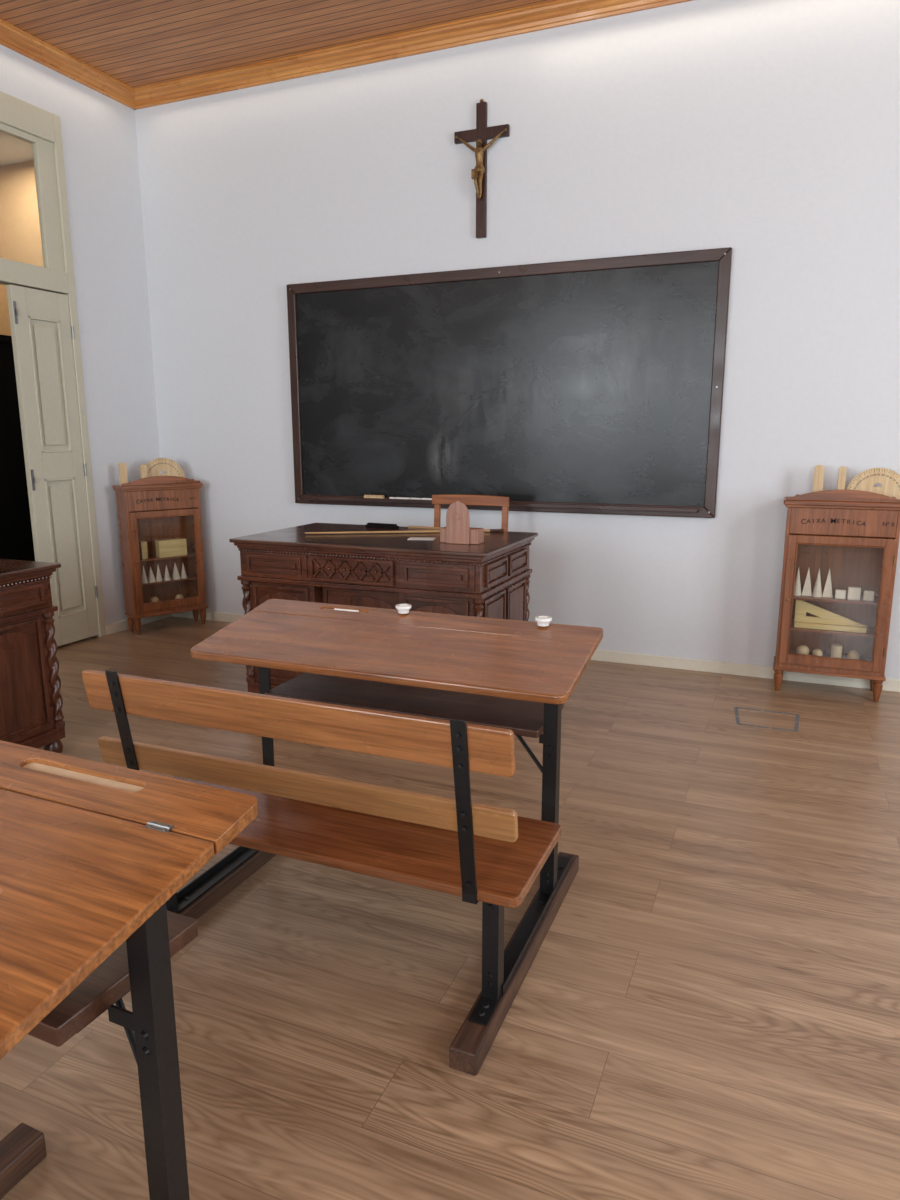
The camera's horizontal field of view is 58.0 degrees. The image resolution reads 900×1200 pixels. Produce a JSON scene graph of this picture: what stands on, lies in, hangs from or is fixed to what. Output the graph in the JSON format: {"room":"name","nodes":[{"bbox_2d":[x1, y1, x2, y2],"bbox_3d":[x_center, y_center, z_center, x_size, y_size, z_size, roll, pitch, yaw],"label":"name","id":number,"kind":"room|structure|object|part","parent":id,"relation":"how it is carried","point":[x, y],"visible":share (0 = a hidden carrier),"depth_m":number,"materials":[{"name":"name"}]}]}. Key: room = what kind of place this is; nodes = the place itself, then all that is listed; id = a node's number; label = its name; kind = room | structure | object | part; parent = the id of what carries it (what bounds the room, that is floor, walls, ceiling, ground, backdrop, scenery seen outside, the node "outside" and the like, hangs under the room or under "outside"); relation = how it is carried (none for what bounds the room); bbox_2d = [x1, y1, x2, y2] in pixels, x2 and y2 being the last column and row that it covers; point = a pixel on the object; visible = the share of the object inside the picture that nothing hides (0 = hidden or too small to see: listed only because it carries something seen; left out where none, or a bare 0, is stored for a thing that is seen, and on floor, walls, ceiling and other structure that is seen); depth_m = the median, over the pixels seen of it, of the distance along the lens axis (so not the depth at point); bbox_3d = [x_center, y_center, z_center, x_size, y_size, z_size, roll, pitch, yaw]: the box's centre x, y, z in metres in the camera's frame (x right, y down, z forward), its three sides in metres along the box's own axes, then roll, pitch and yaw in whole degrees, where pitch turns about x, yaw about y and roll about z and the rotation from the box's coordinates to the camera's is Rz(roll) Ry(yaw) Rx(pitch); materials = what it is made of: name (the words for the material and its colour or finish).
{"room":"classroom","nodes":[
{"label":"classroom","id":0,"kind":"room"},
{"bbox_2d":[0,132,32,165],"bbox_3d":[-3.953,-3.202,4.817,1.570,0.040,3.665,5,12,22],"label":"ceiling","id":1,"kind":"structure","parent":0,"point":[13,150],"depth_m":6.29,"materials":[{"name":"paint"}]},
{"bbox_2d":[0,44,160,625],"bbox_3d":[-4.083,-1.016,2.612,0.180,3.960,8.565,5,12,22],"label":"wall","id":2,"kind":"structure","parent":0,"point":[100,151],"depth_m":5.99,"materials":[{"name":"paint"}]},
{"bbox_2d":[0,91,105,646],"bbox_3d":[-2.925,-1.373,5.245,0.120,3.600,1.330,5,12,22],"label":"door","id":3,"kind":"structure","parent":2,"relation":"in","point":[42,304],"depth_m":5.59,"materials":[{"name":"beige paint"}]},
{"bbox_3d":[-2.818,-1.869,5.274,0.015,0.140,0.020,5,12,22],"label":"latch plate","id":4,"kind":"part","parent":3,"relation":"part of","materials":[{"name":"metal"}]},
{"bbox_3d":[-2.816,-0.811,5.490,0.015,0.140,0.020,5,12,22],"label":"latch plate","id":5,"kind":"part","parent":3,"relation":"part of","materials":[{"name":"metal"}]},
{"bbox_2d":[0,19,134,108],"bbox_3d":[-3.946,-2.904,2.166,0.125,0.082,8.565,5,12,22],"label":"trim","id":6,"kind":"structure","parent":2,"relation":"attached to","point":[12,37],"depth_m":5.40,"materials":[{"name":"brown wood"}]},
{"bbox_2d":[106,614,171,634],"bbox_3d":[-3.990,0.894,2.966,0.012,0.075,8.565,5,12,22],"label":"baseboard","id":7,"kind":"structure","parent":2,"relation":"attached to","point":[122,625],"depth_m":6.35,"materials":[{"name":"white paint"}]},
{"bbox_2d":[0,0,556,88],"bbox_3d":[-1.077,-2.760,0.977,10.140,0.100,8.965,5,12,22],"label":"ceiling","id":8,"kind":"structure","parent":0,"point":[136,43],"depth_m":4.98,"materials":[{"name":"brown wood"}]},
{"bbox_2d":[0,616,899,1199],"bbox_3d":[-1.069,1.218,1.791,10.140,0.100,8.965,5,12,22],"label":"floor","id":9,"kind":"structure","parent":0,"point":[709,1007],"depth_m":2.21,"materials":[{"name":"brown wood"}]},
{"bbox_2d":[0,335,34,560],"bbox_3d":[-3.552,-0.884,6.353,0.920,2.200,1.250,5,12,22],"label":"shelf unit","id":10,"kind":"object","parent":9,"relation":"on","point":[16,537],"visible":0.27,"depth_m":5.99,"materials":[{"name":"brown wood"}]},
{"bbox_2d":[0,559,64,752],"bbox_3d":[-2.477,0.384,3.337,0.880,0.920,1.470,5,12,22],"label":"wooden cabinet","id":11,"kind":"object","parent":9,"relation":"on","point":[31,700],"visible":0.99,"depth_m":3.68,"materials":[{"name":"brown wood"}]},
{"bbox_3d":[-1.917,0.001,3.541,0.022,0.121,0.400,5,12,22],"label":"drawer","id":12,"kind":"part","parent":11,"relation":"part of","materials":[{"name":"brown wood"}]},
{"bbox_3d":[-1.949,0.366,3.612,0.014,0.513,0.350,5,12,22],"label":"pedestal panel","id":13,"kind":"part","parent":11,"relation":"part of","materials":[{"name":"brown wood"}]},
{"bbox_3d":[-2.473,-0.008,3.255,0.813,0.014,1.413,5,12,22],"label":"bead moulding","id":14,"kind":"part","parent":11,"relation":"part of","materials":[{"name":"brown wood"}]},
{"bbox_3d":[-2.477,-0.032,3.252,0.846,0.032,1.436,5,12,22],"label":"moulding","id":15,"kind":"part","parent":11,"relation":"part of","materials":[{"name":"brown wood"}]},
{"bbox_2d":[0,740,257,1199],"bbox_3d":[-1.131,0.816,1.317,1.303,0.877,1.020,5,13,24],"label":"school desk","id":16,"kind":"object","parent":9,"relation":"on","point":[93,854],"visible":1,"depth_m":1.31,"materials":[{"name":"brown wood"}]},
{"bbox_2d":[28,911,197,1046],"bbox_3d":[-0.971,0.596,1.562,0.970,0.034,0.310,5,13,24],"label":"shelf","id":17,"kind":"object","parent":16,"relation":"attached to","point":[109,982],"depth_m":1.32,"materials":[{"name":"brown wood"}]},
{"bbox_2d":[112,476,207,634],"bbox_3d":[-2.222,-0.363,6.301,0.622,1.195,0.223,-10,15,-40],"label":"display cabinet","id":18,"kind":"object","parent":9,"relation":"on","point":[149,509],"visible":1,"depth_m":6.27,"materials":[{"name":"brown wood"}]},
{"bbox_2d":[118,463,127,484],"bbox_3d":[-2.430,-0.937,6.037,0.053,0.165,0.026,-10,15,-40],"label":"wooden rod","id":19,"kind":"object","parent":18,"relation":"on","point":[123,477],"visible":0.95,"depth_m":6.03,"materials":[{"name":"brown wood"}]},
{"bbox_3d":[-2.476,0.181,6.299,0.052,0.130,0.052,-10,15,-40],"label":"leg","id":20,"kind":"part","parent":18,"relation":"part of","materials":[{"name":"brown wood"}]},
{"bbox_3d":[-2.384,0.202,6.198,0.052,0.130,0.052,-10,15,-40],"label":"leg","id":21,"kind":"part","parent":18,"relation":"part of","materials":[{"name":"brown wood"}]},
{"bbox_2d":[139,541,147,558],"bbox_3d":[-2.341,-0.382,6.204,0.044,0.130,0.040,-10,15,-40],"label":"wooden block","id":22,"kind":"object","parent":18,"relation":"on","point":[143,544],"visible":1,"depth_m":6.19,"materials":[{"name":"yellow wood"}]},
{"bbox_2d":[140,464,146,478],"bbox_3d":[-2.296,-0.940,6.089,0.045,0.150,0.026,-10,15,-40],"label":"wooden rod","id":23,"kind":"object","parent":18,"relation":"on","point":[143,468],"visible":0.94,"depth_m":6.08,"materials":[{"name":"brown wood"}]},
{"bbox_2d":[142,566,147,582],"bbox_3d":[-2.343,-0.197,6.213,0.052,0.135,0.052,-10,15,-40],"label":"cone","id":24,"kind":"object","parent":18,"relation":"on","point":[144,578],"visible":0.92,"depth_m":6.20,"materials":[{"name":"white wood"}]},
{"bbox_2d":[147,566,155,582],"bbox_3d":[-2.302,-0.199,6.249,0.052,0.123,0.052,-10,15,-40],"label":"pyramid","id":25,"kind":"object","parent":18,"relation":"on","point":[151,578],"visible":1,"depth_m":6.24,"materials":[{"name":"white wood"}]},
{"bbox_2d":[150,596,158,601],"bbox_3d":[-2.297,0.006,6.309,0.068,0.068,0.068,-10,15,-40],"label":"ball","id":26,"kind":"object","parent":18,"relation":"in","point":[153,599],"visible":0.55,"depth_m":6.29,"materials":[{"name":"brown wood"}]},
{"bbox_3d":[-2.227,-0.866,6.202,0.622,0.040,0.210,-10,15,-40],"label":"cornice","id":27,"kind":"part","parent":18,"relation":"part of","materials":[{"name":"brown wood"}]},
{"bbox_2d":[156,565,162,581],"bbox_3d":[-2.257,-0.213,6.287,0.052,0.135,0.052,-10,15,-40],"label":"cone","id":28,"kind":"object","parent":18,"relation":"on","point":[158,576],"visible":1,"depth_m":6.28,"materials":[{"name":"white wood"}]},
{"bbox_2d":[146,458,184,477],"bbox_3d":[-2.220,-0.998,6.260,0.350,0.195,0.035,-10,15,-40],"label":"protractor","id":29,"kind":"object","parent":18,"relation":"on","point":[154,467],"visible":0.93,"depth_m":6.25,"materials":[{"name":"brown wood"}]},
{"bbox_3d":[-2.229,0.082,6.401,0.594,0.018,0.196,-10,15,-40],"label":"moulding","id":30,"kind":"part","parent":18,"relation":"part of","materials":[{"name":"brown wood"}]},
{"bbox_3d":[-2.166,-0.311,6.246,0.542,0.755,0.014,-10,15,-40],"label":"door","id":31,"kind":"part","parent":18,"relation":"part of","materials":[{"name":"brown wood"}]},
{"bbox_2d":[164,565,170,580],"bbox_3d":[-2.208,-0.216,6.330,0.052,0.123,0.052,-10,15,-40],"label":"cone","id":32,"kind":"object","parent":18,"relation":"on","point":[167,576],"visible":1,"depth_m":6.32,"materials":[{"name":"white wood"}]},
{"bbox_2d":[140,552,194,561],"bbox_3d":[-2.237,-0.333,6.324,0.536,0.014,0.149,-10,15,-40],"label":"shelf","id":33,"kind":"object","parent":18,"relation":"attached to","point":[152,557],"depth_m":6.33,"materials":[{"name":"brown wood"}]},
{"bbox_2d":[142,575,196,585],"bbox_3d":[-2.237,-0.151,6.362,0.536,0.014,0.149,-10,15,-40],"label":"shelf","id":34,"kind":"object","parent":18,"relation":"attached to","point":[189,577],"depth_m":6.38,"materials":[{"name":"brown wood"}]},
{"bbox_2d":[155,538,186,557],"bbox_3d":[-2.171,-0.407,6.325,0.220,0.130,0.070,-10,15,-40],"label":"wooden block","id":35,"kind":"object","parent":18,"relation":"on","point":[177,546],"visible":1,"depth_m":6.29,"materials":[{"name":"yellow wood"}]},
{"bbox_2d":[172,564,179,579],"bbox_3d":[-2.155,-0.231,6.375,0.052,0.135,0.052,-10,15,-40],"label":"pyramid","id":36,"kind":"object","parent":18,"relation":"on","point":[175,575],"visible":1,"depth_m":6.37,"materials":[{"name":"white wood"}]},
{"bbox_2d":[181,564,186,578],"bbox_3d":[-2.107,-0.234,6.418,0.052,0.123,0.052,-10,15,-40],"label":"cone","id":37,"kind":"object","parent":18,"relation":"on","point":[183,573],"visible":1,"depth_m":6.41,"materials":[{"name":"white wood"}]},
{"bbox_3d":[-2.079,0.110,6.641,0.052,0.130,0.052,-10,15,-40],"label":"leg","id":38,"kind":"part","parent":18,"relation":"part of","materials":[{"name":"brown wood"}]},
{"bbox_3d":[-1.988,0.131,6.540,0.052,0.130,0.052,-10,15,-40],"label":"leg","id":39,"kind":"part","parent":18,"relation":"part of","materials":[{"name":"brown wood"}]},
{"bbox_2d":[82,599,602,1075],"bbox_3d":[-0.290,0.567,2.529,1.303,0.877,1.020,5,12,22],"label":"school desk","id":40,"kind":"object","parent":9,"relation":"on","point":[455,692],"visible":0.87,"depth_m":2.28,"materials":[{"name":"brown wood"}]},
{"bbox_2d":[334,608,358,611],"bbox_3d":[-0.380,0.039,2.978,0.100,0.009,0.009,5,12,22],"label":"chalk","id":41,"kind":"object","parent":40,"relation":"on","point":[334,608],"visible":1,"depth_m":2.98,"materials":[{"name":"white"}]},
{"bbox_3d":[-0.340,0.649,2.387,1.270,0.028,0.425,5,12,22],"label":"bench seat","id":42,"kind":"part","parent":40,"relation":"part of","materials":[{"name":"brown wood"}]},
{"bbox_2d":[395,603,410,613],"bbox_3d":[-0.166,0.031,2.891,0.057,0.028,0.057,5,12,22],"label":"inkwell","id":43,"kind":"object","parent":40,"relation":"on","point":[403,608],"visible":1,"depth_m":2.87,"materials":[{"name":"white ceramic"}]},
{"bbox_2d":[264,673,563,737],"bbox_3d":[-0.131,0.341,2.774,0.988,0.024,0.310,5,12,22],"label":"shelf","id":44,"kind":"object","parent":40,"relation":"attached to","point":[524,718],"depth_m":2.72,"materials":[{"name":"brown wood"}]},
{"bbox_2d":[535,615,551,625],"bbox_3d":[0.310,0.070,2.697,0.057,0.028,0.057,5,12,22],"label":"inkwell","id":45,"kind":"object","parent":40,"relation":"on","point":[542,620],"visible":1,"depth_m":2.68,"materials":[{"name":"white ceramic"}]},
{"bbox_2d":[229,523,537,693],"bbox_3d":[-0.344,0.110,4.581,1.470,0.950,0.880,5,12,22],"label":"writing desk","id":46,"kind":"object","parent":9,"relation":"on","point":[489,578],"visible":0.6,"depth_m":4.21,"materials":[{"name":"brown wood"}]},
{"bbox_3d":[-0.936,-0.187,4.317,0.400,0.125,0.022,5,12,22],"label":"drawer","id":47,"kind":"part","parent":46,"relation":"part of","materials":[{"name":"brown wood"}]},
{"bbox_3d":[-0.910,0.186,4.415,0.350,0.530,0.014,5,12,22],"label":"pedestal panel","id":48,"kind":"part","parent":46,"relation":"part of","materials":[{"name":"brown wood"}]},
{"bbox_3d":[-0.502,-0.151,4.140,0.480,0.125,0.026,5,12,22],"label":"carved panel","id":49,"kind":"part","parent":46,"relation":"part of","materials":[{"name":"brown wood"}]},
{"bbox_3d":[-0.462,0.191,4.308,0.460,0.500,0.014,5,12,22],"label":"kneehole panel","id":50,"kind":"part","parent":46,"relation":"part of","materials":[{"name":"brown wood"}]},
{"bbox_2d":[365,522,398,528],"bbox_3d":[-0.407,-0.446,4.858,0.220,0.026,0.036,6,13,28],"label":"brush","id":51,"kind":"object","parent":46,"relation":"on","point":[374,525],"visible":1,"depth_m":4.84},
{"bbox_3d":[-0.344,-0.320,4.493,1.436,0.033,0.846,5,12,22],"label":"moulding","id":52,"kind":"part","parent":46,"relation":"part of","materials":[{"name":"brown wood"}]},
{"bbox_3d":[-0.346,-0.295,4.493,1.413,0.015,0.813,5,12,22],"label":"bead moulding","id":53,"kind":"part","parent":46,"relation":"part of","materials":[{"name":"brown wood"}]},
{"bbox_2d":[305,529,503,533],"bbox_3d":[-0.251,-0.385,4.583,1.120,0.017,0.017,-1,12,-6],"label":"stick","id":54,"kind":"object","parent":46,"relation":"on","point":[485,530],"visible":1,"depth_m":4.57,"materials":[{"name":"brown wood"}]},
{"bbox_2d":[407,537,434,539],"bbox_3d":[-0.151,-0.328,4.342,0.140,0.002,0.090,2,12,8],"label":"paper","id":55,"kind":"object","parent":46,"relation":"on","point":[410,538],"visible":1,"depth_m":4.34,"materials":[{"name":"white paper"}]},
{"bbox_2d":[408,526,442,528],"bbox_3d":[-0.081,-0.427,4.812,0.360,0.008,0.028,5,12,22],"label":"ruler","id":56,"kind":"object","parent":46,"relation":"on","point":[408,526],"visible":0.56,"depth_m":4.83,"materials":[{"name":"brown wood"}]},
{"bbox_3d":[-0.070,0.254,4.072,0.350,0.530,0.014,5,12,22],"label":"pedestal panel","id":57,"kind":"part","parent":46,"relation":"part of","materials":[{"name":"brown wood"}]},
{"bbox_3d":[-0.068,-0.116,3.963,0.400,0.125,0.022,5,12,22],"label":"drawer","id":58,"kind":"part","parent":46,"relation":"part of","materials":[{"name":"brown wood"}]},
{"bbox_2d":[440,500,483,544],"bbox_3d":[0.057,-0.403,4.158,0.210,0.221,0.116,5,12,22],"label":"box","id":59,"kind":"object","parent":46,"relation":"on","point":[457,530],"visible":1,"depth_m":4.11,"materials":[{"name":"brown wood"}]},
{"bbox_3d":[0.040,-0.395,4.119,0.124,0.221,0.020,5,12,22],"label":"arch panel","id":60,"kind":"part","parent":59,"relation":"part of","materials":[{"name":"brown wood"}]},
{"bbox_3d":[0.300,0.116,4.308,0.024,0.705,0.660,5,12,22],"label":"panel","id":61,"kind":"part","parent":46,"relation":"part of","materials":[{"name":"brown wood"}]},
{"bbox_2d":[432,495,508,530],"bbox_3d":[0.059,-0.096,5.166,0.530,1.116,0.445,5,12,22],"label":"wooden chair","id":62,"kind":"object","parent":9,"relation":"on","point":[437,500],"visible":0.2,"depth_m":5.21,"materials":[{"name":"brown wood"}]},
{"bbox_3d":[-0.088,-0.139,5.422,0.036,1.100,0.080,5,12,22],"label":"leg","id":63,"kind":"part","parent":62,"relation":"part of","materials":[{"name":"brown wood"}]},
{"bbox_3d":[0.128,-0.644,5.227,0.530,0.066,0.016,5,12,22],"label":"rail","id":64,"kind":"part","parent":62,"relation":"part of","materials":[{"name":"brown wood"}]},
{"bbox_3d":[0.346,-0.104,5.245,0.036,1.100,0.080,5,12,22],"label":"leg","id":65,"kind":"part","parent":62,"relation":"part of","materials":[{"name":"brown wood"}]},
{"bbox_2d":[734,707,799,731],"bbox_3d":[1.691,0.637,4.350,0.338,0.001,0.288,5,12,22],"label":"tape","id":66,"kind":"object","parent":9,"relation":"on","point":[735,708],"visible":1,"depth_m":4.33,"materials":[{"name":"grey plastic"}]},
{"bbox_2d":[773,490,899,701],"bbox_3d":[2.222,-0.043,4.692,0.619,1.195,0.293,5,12,22],"label":"display cabinet","id":67,"kind":"object","parent":9,"relation":"on","point":[853,534],"visible":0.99,"depth_m":4.64,"materials":[{"name":"brown wood"}]},
{"bbox_3d":[1.947,0.475,4.818,0.052,0.130,0.052,5,12,22],"label":"leg","id":68,"kind":"part","parent":67,"relation":"part of","materials":[{"name":"brown wood"}]},
{"bbox_2d":[794,568,800,595],"bbox_3d":[2.033,-0.111,4.747,0.054,0.165,0.054,5,12,22],"label":"cone","id":69,"kind":"object","parent":67,"relation":"on","point":[797,586],"visible":0.9,"depth_m":4.74,"materials":[{"name":"white wood"}]},
{"bbox_2d":[796,645,808,654],"bbox_3d":[2.090,0.302,4.808,0.072,0.072,0.072,5,12,22],"label":"ball","id":70,"kind":"object","parent":67,"relation":"in","point":[802,649],"visible":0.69,"depth_m":4.78,"materials":[{"name":"beige wood"}]},
{"bbox_2d":[802,569,811,595],"bbox_3d":[2.092,-0.111,4.745,0.054,0.165,0.054,5,12,22],"label":"pyramid","id":71,"kind":"object","parent":67,"relation":"on","point":[806,591],"visible":1,"depth_m":4.73,"materials":[{"name":"white wood"}]},
{"bbox_2d":[812,568,821,596],"bbox_3d":[2.135,-0.103,4.706,0.054,0.165,0.054,5,12,22],"label":"cone","id":72,"kind":"object","parent":67,"relation":"on","point":[817,592],"visible":1,"depth_m":4.70,"materials":[{"name":"white wood"}]},
{"bbox_2d":[812,649,822,655],"bbox_3d":[2.163,0.316,4.780,0.056,0.056,0.056,5,12,22],"label":"ball","id":73,"kind":"object","parent":67,"relation":"in","point":[817,652],"visible":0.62,"depth_m":4.76,"materials":[{"name":"beige wood"}]},
{"bbox_2d":[813,465,824,491],"bbox_3d":[2.111,-0.676,4.652,0.053,0.190,0.026,5,12,22],"label":"wooden rod","id":74,"kind":"object","parent":67,"relation":"on","point":[818,480],"visible":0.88,"depth_m":4.64,"materials":[{"name":"beige wood"}]},
{"bbox_2d":[822,569,832,597],"bbox_3d":[2.193,-0.102,4.703,0.054,0.165,0.054,5,12,22],"label":"pyramid","id":75,"kind":"object","parent":67,"relation":"on","point":[827,592],"visible":1,"depth_m":4.69,"materials":[{"name":"white wood"}]},
{"bbox_3d":[2.227,0.402,4.794,0.591,0.018,0.266,5,12,22],"label":"moulding","id":76,"kind":"part","parent":67,"relation":"part of","materials":[{"name":"brown wood"}]},
{"bbox_2d":[794,621,866,632],"bbox_3d":[2.209,0.151,4.726,0.380,0.030,0.100,5,12,22],"label":"ruler","id":77,"kind":"object","parent":67,"relation":"on","point":[847,628],"visible":0.87,"depth_m":4.68,"materials":[{"name":"yellow wood"}]},
{"bbox_2d":[794,600,867,626],"bbox_3d":[2.208,0.071,4.694,0.390,0.138,0.010,5,12,22],"label":"square","id":78,"kind":"object","parent":77,"relation":"in","point":[824,616],"visible":0.91,"depth_m":4.72,"materials":[{"name":"yellow wood"}]},
{"bbox_2d":[791,620,875,636],"bbox_3d":[2.231,0.168,4.756,0.533,0.014,0.219,5,12,22],"label":"shelf","id":79,"kind":"object","parent":67,"relation":"attached to","point":[870,632],"depth_m":4.68,"materials":[{"name":"brown wood"}]},
{"bbox_2d":[793,591,878,604],"bbox_3d":[2.231,-0.014,4.719,0.533,0.014,0.219,5,12,22],"label":"shelf","id":80,"kind":"object","parent":67,"relation":"attached to","point":[876,594],"depth_m":4.66,"materials":[{"name":"brown wood"}]},
{"bbox_2d":[830,644,842,657],"bbox_3d":[2.256,0.306,4.739,0.060,0.090,0.060,5,12,22],"label":"cylinder","id":81,"kind":"object","parent":67,"relation":"in","point":[836,649],"visible":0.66,"depth_m":4.71,"materials":[{"name":"beige wood"}]},
{"bbox_3d":[2.176,0.018,4.591,0.539,0.755,0.014,5,12,22],"label":"door","id":82,"kind":"part","parent":67,"relation":"part of","materials":[{"name":"brown wood"}]},
{"bbox_2d":[835,589,845,598],"bbox_3d":[2.242,-0.035,4.663,0.052,0.050,0.040,5,12,22],"label":"wooden block","id":83,"kind":"object","parent":67,"relation":"on","point":[839,593],"visible":1,"depth_m":4.65,"materials":[{"name":"white wood"}]},
{"bbox_2d":[837,466,846,489],"bbox_3d":[2.222,-0.665,4.608,0.039,0.185,0.032,5,12,22],"label":"wooden rod","id":84,"kind":"object","parent":67,"relation":"on","point":[842,470],"visible":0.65,"depth_m":4.59,"materials":[{"name":"beige wood"}]},
{"bbox_3d":[2.223,-0.546,4.594,0.619,0.040,0.280,5,12,22],"label":"cornice","id":85,"kind":"part","parent":67,"relation":"part of","materials":[{"name":"brown wood"}]},
{"bbox_2d":[847,650,859,659],"bbox_3d":[2.339,0.324,4.707,0.068,0.068,0.068,5,12,22],"label":"ball","id":86,"kind":"object","parent":67,"relation":"in","point":[853,654],"visible":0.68,"depth_m":4.68,"materials":[{"name":"beige wood"}]},
{"bbox_2d":[847,586,860,599],"bbox_3d":[2.307,-0.040,4.635,0.064,0.070,0.048,5,12,22],"label":"wooden block","id":87,"kind":"object","parent":67,"relation":"on","point":[854,592],"visible":1,"depth_m":4.61,"materials":[{"name":"white wood"}]},
{"bbox_2d":[863,590,873,600],"bbox_3d":[2.376,-0.027,4.608,0.052,0.055,0.040,5,12,22],"label":"wooden block","id":88,"kind":"object","parent":67,"relation":"on","point":[868,595],"visible":1,"depth_m":4.59,"materials":[{"name":"white wood"}]},
{"bbox_3d":[2.511,0.476,4.808,0.052,0.130,0.052,5,12,22],"label":"leg","id":89,"kind":"part","parent":67,"relation":"part of","materials":[{"name":"brown wood"}]},
{"bbox_2d":[846,468,899,498],"bbox_3d":[2.398,-0.651,4.551,0.320,0.180,0.035,5,12,22],"label":"protractor","id":90,"kind":"object","parent":67,"relation":"on","point":[889,479],"visible":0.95,"depth_m":4.53,"materials":[{"name":"beige wood"}]},
{"bbox_3d":[2.432,0.514,4.620,0.052,0.130,0.052,5,12,22],"label":"leg","id":91,"kind":"part","parent":67,"relation":"part of","materials":[{"name":"brown wood"}]},
{"bbox_2d":[0,0,899,679],"bbox_3d":[0.671,-1.575,5.296,9.990,3.960,0.150,5,12,22],"label":"wall","id":92,"kind":"structure","parent":0,"point":[767,131],"depth_m":5.06,"materials":[{"name":"paint"}]},
{"bbox_2d":[134,0,692,109],"bbox_3d":[1.329,-3.391,4.491,8.040,0.082,0.125,5,12,22],"label":"trim","id":93,"kind":"structure","parent":92,"relation":"attached to","point":[558,13],"depth_m":5.17,"materials":[{"name":"brown wood"}]},
{"bbox_2d":[454,99,509,238],"bbox_3d":[0.187,-2.730,5.129,0.364,0.812,0.094,5,12,22],"label":"crucifix","id":94,"kind":"object","parent":92,"relation":"attached to","point":[482,133],"visible":1,"depth_m":5.12,"materials":[{"name":"brown wood"}]},
{"bbox_2d":[287,247,731,517],"bbox_3d":[0.222,-1.378,5.384,3.025,1.560,0.107,5,12,22],"label":"blackboard","id":95,"kind":"object","parent":92,"relation":"attached to","point":[587,386],"visible":0.98,"depth_m":5.31,"materials":[{"name":"black wood"}]},
{"bbox_3d":[-1.131,-1.495,5.970,0.068,1.556,0.044,5,12,22],"label":"frame rail","id":96,"kind":"part","parent":95,"relation":"part of","materials":[{"name":"brown wood"}]},
{"bbox_2d":[364,495,384,498],"bbox_3d":[-0.543,-0.737,5.819,0.150,0.030,0.040,5,12,22],"label":"eraser","id":97,"kind":"object","parent":95,"relation":"on","point":[365,496],"visible":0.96,"depth_m":5.80,"materials":[{"name":"brown wood"}]},
{"bbox_3d":[0.236,-0.653,5.562,3.019,0.068,0.044,5,12,22],"label":"frame rail","id":98,"kind":"part","parent":95,"relation":"part of","materials":[{"name":"brown wood"}]},
{"bbox_3d":[0.233,-2.114,5.263,3.019,0.068,0.044,5,12,22],"label":"frame rail","id":99,"kind":"part","parent":95,"relation":"part of","materials":[{"name":"brown wood"}]},
{"bbox_3d":[1.599,-1.272,4.856,0.068,1.556,0.044,5,12,22],"label":"frame rail","id":100,"kind":"part","parent":95,"relation":"part of","materials":[{"name":"brown wood"}]},
{"bbox_2d":[172,610,899,691],"bbox_3d":[1.359,0.402,5.320,8.016,0.075,0.012,5,12,22],"label":"baseboard","id":101,"kind":"structure","parent":92,"relation":"attached to","point":[893,685],"depth_m":5.19,"materials":[{"name":"white paint"}]}
]}

